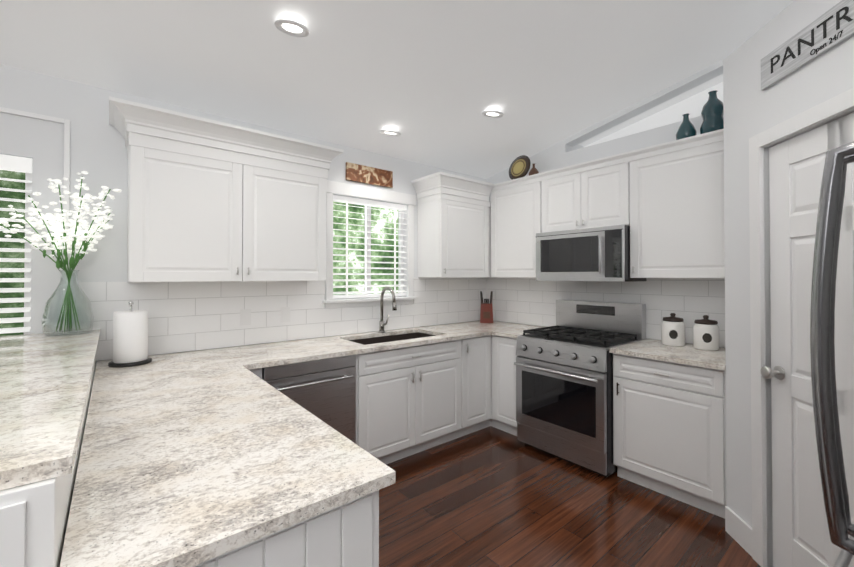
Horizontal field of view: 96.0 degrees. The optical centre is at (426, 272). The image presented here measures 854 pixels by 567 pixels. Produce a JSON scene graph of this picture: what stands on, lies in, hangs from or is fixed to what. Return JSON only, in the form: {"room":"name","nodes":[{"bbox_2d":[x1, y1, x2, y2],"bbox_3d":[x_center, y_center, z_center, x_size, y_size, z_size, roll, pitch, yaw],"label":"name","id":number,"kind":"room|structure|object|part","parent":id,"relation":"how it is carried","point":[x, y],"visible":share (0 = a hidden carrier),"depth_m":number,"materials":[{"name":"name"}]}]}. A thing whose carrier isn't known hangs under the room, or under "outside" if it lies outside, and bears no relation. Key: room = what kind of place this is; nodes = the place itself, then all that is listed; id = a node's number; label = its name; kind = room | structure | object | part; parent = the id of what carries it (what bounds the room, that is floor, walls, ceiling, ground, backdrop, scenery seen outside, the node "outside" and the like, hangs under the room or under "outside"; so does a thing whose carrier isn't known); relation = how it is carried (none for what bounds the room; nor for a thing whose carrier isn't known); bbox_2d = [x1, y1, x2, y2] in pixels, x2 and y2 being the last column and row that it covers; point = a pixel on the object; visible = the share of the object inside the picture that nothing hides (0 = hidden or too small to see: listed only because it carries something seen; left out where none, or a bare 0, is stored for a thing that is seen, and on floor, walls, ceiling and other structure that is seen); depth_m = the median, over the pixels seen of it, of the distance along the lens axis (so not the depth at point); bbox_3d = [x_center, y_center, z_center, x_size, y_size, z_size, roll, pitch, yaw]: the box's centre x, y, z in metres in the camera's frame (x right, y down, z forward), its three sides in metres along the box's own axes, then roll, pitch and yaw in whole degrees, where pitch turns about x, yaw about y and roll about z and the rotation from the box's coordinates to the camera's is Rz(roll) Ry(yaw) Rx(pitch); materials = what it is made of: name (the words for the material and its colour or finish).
{"room":"kitchen","nodes":[
{"label":"kitchen","id":0,"kind":"room"},
{"bbox_2d":[0,64,485,363],"bbox_3d":[-2.123,0.136,2.203,8.070,2.600,0.160,0,-1,-39],"label":"wall","id":1,"kind":"structure","parent":0,"point":[98,151],"depth_m":2.41,"materials":[{"name":"white paint"}]},
{"bbox_2d":[0,107,69,335],"bbox_3d":[-2.701,0.130,1.701,1.640,2.000,0.124,0,-1,-39],"label":"window","id":2,"kind":"structure","parent":1,"relation":"in","point":[17,185],"depth_m":2.12,"materials":[{"name":"white wood"}]},
{"bbox_3d":[-2.728,0.251,1.732,1.270,1.690,0.004,0,-1,-39],"label":"glass","id":3,"kind":"part","parent":2,"relation":"part of","materials":[{"name":"white"}]},
{"bbox_2d":[0,154,31,333],"bbox_3d":[-2.692,0.247,1.689,1.336,1.743,0.060,0,-1,-39],"label":"window blinds","id":4,"kind":"object","parent":2,"relation":"attached to","point":[15,163],"visible":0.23,"depth_m":2.07,"materials":[{"name":"white plastic"}]},
{"bbox_2d":[125,104,328,281],"bbox_3d":[-1.284,-0.420,2.589,1.150,0.960,0.328,0,-1,-39],"label":"upper cabinet","id":5,"kind":"object","parent":1,"relation":"attached to","point":[209,200],"depth_m":2.37,"materials":[{"name":"white wood"}]},
{"bbox_2d":[240,309,250,325],"bbox_3d":[-1.303,0.324,2.763,0.072,0.115,0.008,0,-1,-39],"label":"electrical outlet plate","id":6,"kind":"object","parent":1,"relation":"attached to","point":[245,316],"visible":1,"depth_m":2.76,"materials":[{"name":"white plastic"}]},
{"bbox_2d":[281,307,289,322],"bbox_3d":[-1.083,0.326,2.943,0.072,0.115,0.008,0,-1,-39],"label":"electrical outlet plate","id":7,"kind":"object","parent":1,"relation":"attached to","point":[285,314],"visible":1,"depth_m":2.94,"materials":[{"name":"white plastic"}]},
{"bbox_2d":[346,162,392,187],"bbox_3d":[-0.508,-0.862,3.429,0.470,0.150,0.020,0,-1,-39],"label":"plaque","id":8,"kind":"object","parent":1,"relation":"attached to","point":[367,175],"visible":0.86,"depth_m":3.41,"materials":[{"name":"brown wood"}]},
{"bbox_2d":[322,180,417,308],"bbox_3d":[-0.507,-0.224,3.477,0.960,1.055,0.160,0,-1,-39],"label":"window","id":9,"kind":"structure","parent":1,"relation":"in","point":[364,248],"depth_m":3.47,"materials":[{"name":"white wood"}]},
{"bbox_3d":[-0.545,-0.208,3.523,0.710,0.815,0.004,0,-1,-39],"label":"glass","id":10,"kind":"part","parent":9,"relation":"part of","materials":[{"name":"white"}]},
{"bbox_2d":[411,172,493,277],"bbox_3d":[0.399,-0.417,3.903,1.077,0.940,0.427,0,-1,-39],"label":"upper cabinet","id":11,"kind":"object","parent":1,"relation":"attached to","point":[454,225],"visible":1,"depth_m":3.67,"materials":[{"name":"white wood"}]},
{"bbox_2d":[0,0,794,178],"bbox_3d":[-0.361,-1.681,-0.026,8.190,1.187,5.870,0,-1,-39],"label":"ceiling","id":12,"kind":"structure","parent":0,"point":[430,81],"depth_m":2.34,"materials":[{"name":"white paint"}]},
{"bbox_2d":[274,19,309,36],"bbox_3d":[-0.694,-1.255,1.979,0.172,0.040,0.169,0,-1,-39],"label":"recessed light","id":13,"kind":"object","parent":12,"relation":"in","point":[291,27],"visible":1,"depth_m":1.97,"materials":[{"name":"white plastic"}]},
{"bbox_2d":[380,130,400,135],"bbox_3d":[-0.296,-1.125,3.111,0.172,0.040,0.169,0,-1,-39],"label":"recessed light","id":14,"kind":"object","parent":12,"relation":"in","point":[389,133],"visible":1,"depth_m":3.10,"materials":[{"name":"white"}]},
{"bbox_2d":[482,110,503,117],"bbox_3d":[0.514,-1.238,3.013,0.172,0.040,0.169,0,-1,-39],"label":"recessed light","id":15,"kind":"object","parent":12,"relation":"in","point":[493,114],"visible":0.98,"depth_m":3.01,"materials":[{"name":"white plastic"}]},
{"bbox_2d":[379,426,760,566],"bbox_3d":[-0.341,1.438,0.035,8.100,0.050,5.750,0,-1,-39],"label":"floor","id":16,"kind":"structure","parent":0,"point":[490,496],"depth_m":2.25,"materials":[{"name":"brown wood"}]},
{"bbox_2d":[0,359,378,566],"bbox_3d":[-1.047,0.895,1.589,0.967,1.068,2.137,0,-1,-39],"label":"base cabinet","id":17,"kind":"object","parent":16,"relation":"on","point":[34,516],"visible":0.25,"depth_m":0.81,"materials":[{"name":"white"}]},
{"bbox_2d":[0,329,100,489],"bbox_3d":[-1.500,0.341,1.274,0.600,0.030,2.058,0,-1,-39],"label":"raised bar","id":18,"kind":"object","parent":17,"relation":"on","point":[45,381],"visible":1,"depth_m":0.96,"materials":[{"name":"white stone"}]},
{"bbox_2d":[0,171,120,335],"bbox_3d":[-1.918,-0.111,1.973,0.540,0.887,0.414,0,-1,-39],"label":"glass vase","id":19,"kind":"object","parent":18,"relation":"on","point":[83,242],"visible":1,"depth_m":2.04,"materials":[{"name":"green"}]},
{"bbox_2d":[60,363,395,566],"bbox_3d":[-0.799,0.528,1.364,0.630,0.030,1.500,0,-1,-39],"label":"countertop","id":20,"kind":"structure","parent":17,"relation":"on","point":[190,458],"depth_m":0.99,"materials":[{"name":"white stone"}]},
{"bbox_2d":[262,354,355,443],"bbox_3d":[-0.887,0.998,2.637,0.604,0.875,0.639,0,-1,-39],"label":"dishwasher","id":21,"kind":"object","parent":16,"relation":"on","point":[323,390],"visible":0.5,"depth_m":2.48,"materials":[{"name":"grey metal"}]},
{"bbox_2d":[355,335,516,463],"bbox_3d":[0.198,1.007,3.375,2.002,0.882,0.931,0,-1,-39],"label":"base cabinet","id":22,"kind":"object","parent":16,"relation":"on","point":[411,400],"visible":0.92,"depth_m":3.07,"materials":[{"name":"white wood"}]},
{"bbox_2d":[93,287,527,382],"bbox_3d":[-0.421,0.449,3.068,3.373,0.653,0.648,0,-1,-39],"label":"countertop","id":23,"kind":"structure","parent":22,"relation":"on","point":[295,351],"depth_m":2.65,"materials":[{"name":"white stone"}]},
{"bbox_2d":[108,301,151,367],"bbox_3d":[-1.690,0.342,2.193,0.196,0.357,0.196,0,-1,-39],"label":"paper towel holder","id":24,"kind":"object","parent":23,"relation":"on","point":[130,337],"visible":1,"depth_m":2.13,"materials":[{"name":"black"}]},
{"bbox_2d":[378,287,396,332],"bbox_3d":[-0.324,0.329,3.346,0.109,0.407,0.251,0,-1,-39],"label":"faucet","id":25,"kind":"object","parent":23,"relation":"on","point":[394,306],"depth_m":3.38,"materials":[{"name":"silver metal"}]},
{"bbox_2d":[480,291,492,322],"bbox_3d":[0.638,0.373,4.123,0.140,0.335,0.092,0,-1,6],"label":"knife block","id":26,"kind":"object","parent":23,"relation":"on","point":[486,311],"visible":1,"depth_m":4.09,"materials":[{"name":"brown wood"}]},
{"bbox_2d":[492,325,548,337],"bbox_3d":[0.922,0.550,3.556,0.673,0.030,0.286,0,-1,-39],"label":"countertop","id":27,"kind":"structure","parent":22,"relation":"on","point":[512,332],"depth_m":3.53,"materials":[{"name":"white stone"}]},
{"bbox_2d":[514,299,645,476],"bbox_3d":[1.219,0.849,3.114,0.750,1.192,0.754,0,-1,-39],"label":"range","id":28,"kind":"object","parent":16,"relation":"on","point":[564,388],"visible":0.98,"depth_m":2.93,"materials":[{"name":"grey metal"}]},
{"bbox_2d":[613,353,726,518],"bbox_3d":[1.712,0.999,2.601,0.639,0.882,0.647,0,-1,-39],"label":"base cabinet","id":29,"kind":"object","parent":16,"relation":"on","point":[669,429],"visible":0.88,"depth_m":2.38,"materials":[{"name":"white wood"}]},
{"bbox_2d":[609,339,725,369],"bbox_3d":[1.714,0.541,2.608,0.648,0.030,0.648,0,-1,-39],"label":"countertop","id":30,"kind":"structure","parent":29,"relation":"on","point":[686,354],"depth_m":2.51,"materials":[{"name":"white stone"}]},
{"bbox_2d":[661,313,684,345],"bbox_3d":[1.784,0.411,2.787,0.147,0.231,0.146,0,-1,-39],"label":"canister","id":31,"kind":"object","parent":30,"relation":"on","point":[672,330],"visible":1,"depth_m":2.73,"materials":[{"name":"white ceramic"}]},
{"bbox_2d":[693,315,718,350],"bbox_3d":[1.910,0.410,2.632,0.147,0.231,0.146,0,-1,-39],"label":"canister","id":32,"kind":"object","parent":30,"relation":"on","point":[705,333],"visible":1,"depth_m":2.58,"materials":[{"name":"white ceramic"}]},
{"bbox_2d":[486,59,724,347],"bbox_3d":[2.632,-0.462,2.392,0.480,3.800,5.600,0,-1,-39],"label":"wall","id":33,"kind":"structure","parent":0,"point":[520,300],"depth_m":3.25,"materials":[{"name":"paint"}]},
{"bbox_2d":[491,129,724,277],"bbox_3d":[1.403,-0.423,3.245,0.359,0.940,2.012,0,-1,-39],"label":"upper cabinet","id":34,"kind":"object","parent":33,"relation":"attached to","point":[664,202],"visible":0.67,"depth_m":2.82,"materials":[{"name":"white wood"}]},
{"bbox_2d":[509,155,530,179],"bbox_3d":[0.928,-1.025,3.820,0.104,0.272,0.262,0,-1,-39],"label":"decorative plate","id":35,"kind":"object","parent":34,"relation":"on","point":[519,167],"visible":0.83,"depth_m":3.79,"materials":[{"name":"ceramic"}]},
{"bbox_2d":[529,163,538,175],"bbox_3d":[1.017,-0.960,3.659,0.096,0.140,0.096,0,-1,-39],"label":"bottle","id":36,"kind":"object","parent":34,"relation":"on","point":[533,170],"visible":0.69,"depth_m":3.63,"materials":[{"name":"brown ceramic"}]},
{"bbox_2d":[536,225,645,281],"bbox_3d":[1.346,-0.136,3.228,0.442,0.420,0.756,0,-1,-39],"label":"microwave","id":37,"kind":"object","parent":34,"relation":"attached to","point":[595,254],"visible":1,"depth_m":3.04,"materials":[{"name":"grey metal"}]},
{"bbox_2d":[676,114,696,139],"bbox_3d":[1.803,-0.998,2.675,0.122,0.195,0.122,0,-1,-39],"label":"vase","id":38,"kind":"object","parent":34,"relation":"on","point":[686,128],"visible":0.67,"depth_m":2.64,"materials":[{"name":"teal ceramic"}]},
{"bbox_2d":[700,90,723,133],"bbox_3d":[1.901,-1.049,2.556,0.144,0.295,0.144,0,-1,-39],"label":"vase","id":39,"kind":"object","parent":34,"relation":"on","point":[712,113],"visible":0.81,"depth_m":2.51,"materials":[{"name":"teal ceramic"}]},
{"bbox_2d":[742,132,765,566],"bbox_3d":[1.676,0.377,1.878,0.099,2.110,0.149,0,-1,-39],"label":"door trim","id":40,"kind":"structure","parent":0,"point":[754,537],"depth_m":1.89,"materials":[{"name":"wood"}]},
{"bbox_2d":[723,0,853,566],"bbox_3d":[2.026,-0.468,1.826,1.894,3.800,0.969,0,-1,-39],"label":"wall","id":41,"kind":"structure","parent":0,"point":[751,108],"depth_m":1.36,"materials":[{"name":"white paint"}]},
{"bbox_2d":[760,112,853,566],"bbox_3d":[1.635,0.407,1.517,0.521,2.030,0.549,0,-1,-39],"label":"pantry door","id":42,"kind":"structure","parent":41,"relation":"in","point":[801,536],"depth_m":1.69,"materials":[{"name":"white wood"}]},
{"bbox_2d":[761,0,853,89],"bbox_3d":[1.602,-0.961,1.580,0.016,0.150,0.580,0,-1,6],"label":"sign","id":43,"kind":"object","parent":41,"relation":"attached to","point":[791,65],"visible":0.78,"depth_m":1.61,"materials":[{"name":"grey wood"}]},
{"bbox_2d":[771,7,852,73],"bbox_3d":[1.592,-0.969,1.576,0.002,0.070,0.459,0,-1,6],"label":"lettering","id":44,"kind":"object","parent":43,"relation":"attached to","point":[838,19],"visible":1,"depth_m":1.59,"materials":[{"name":"black paint"}]},
{"bbox_2d":[810,30,842,54],"bbox_3d":[1.588,-0.906,1.530,0.002,0.030,0.138,0,-1,6],"label":"lettering","id":45,"kind":"object","parent":43,"relation":"attached to","point":[822,47],"visible":1,"depth_m":1.53,"materials":[{"name":"black paint"}]},
{"bbox_2d":[762,88,853,566],"bbox_3d":[1.643,0.373,1.435,0.540,2.110,0.447,0,-1,-39],"label":"door frame","id":46,"kind":"structure","parent":0,"point":[843,102],"depth_m":1.85,"materials":[{"name":"wood"}]},
{"bbox_3d":[1.600,0.374,1.526,0.886,2.110,0.886,0,-1,-39],"label":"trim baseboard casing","id":47,"kind":"part","parent":46,"relation":"part of","materials":[{"name":"white wood"}]},
{"bbox_2d":[810,141,853,566],"bbox_3d":[1.196,0.543,0.527,0.910,1.750,0.940,0,-1,-39],"label":"handle","id":48,"kind":"object","parent":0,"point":[824,391],"visible":1,"depth_m":0.84,"materials":[{"name":"grey metal"}]}
]}

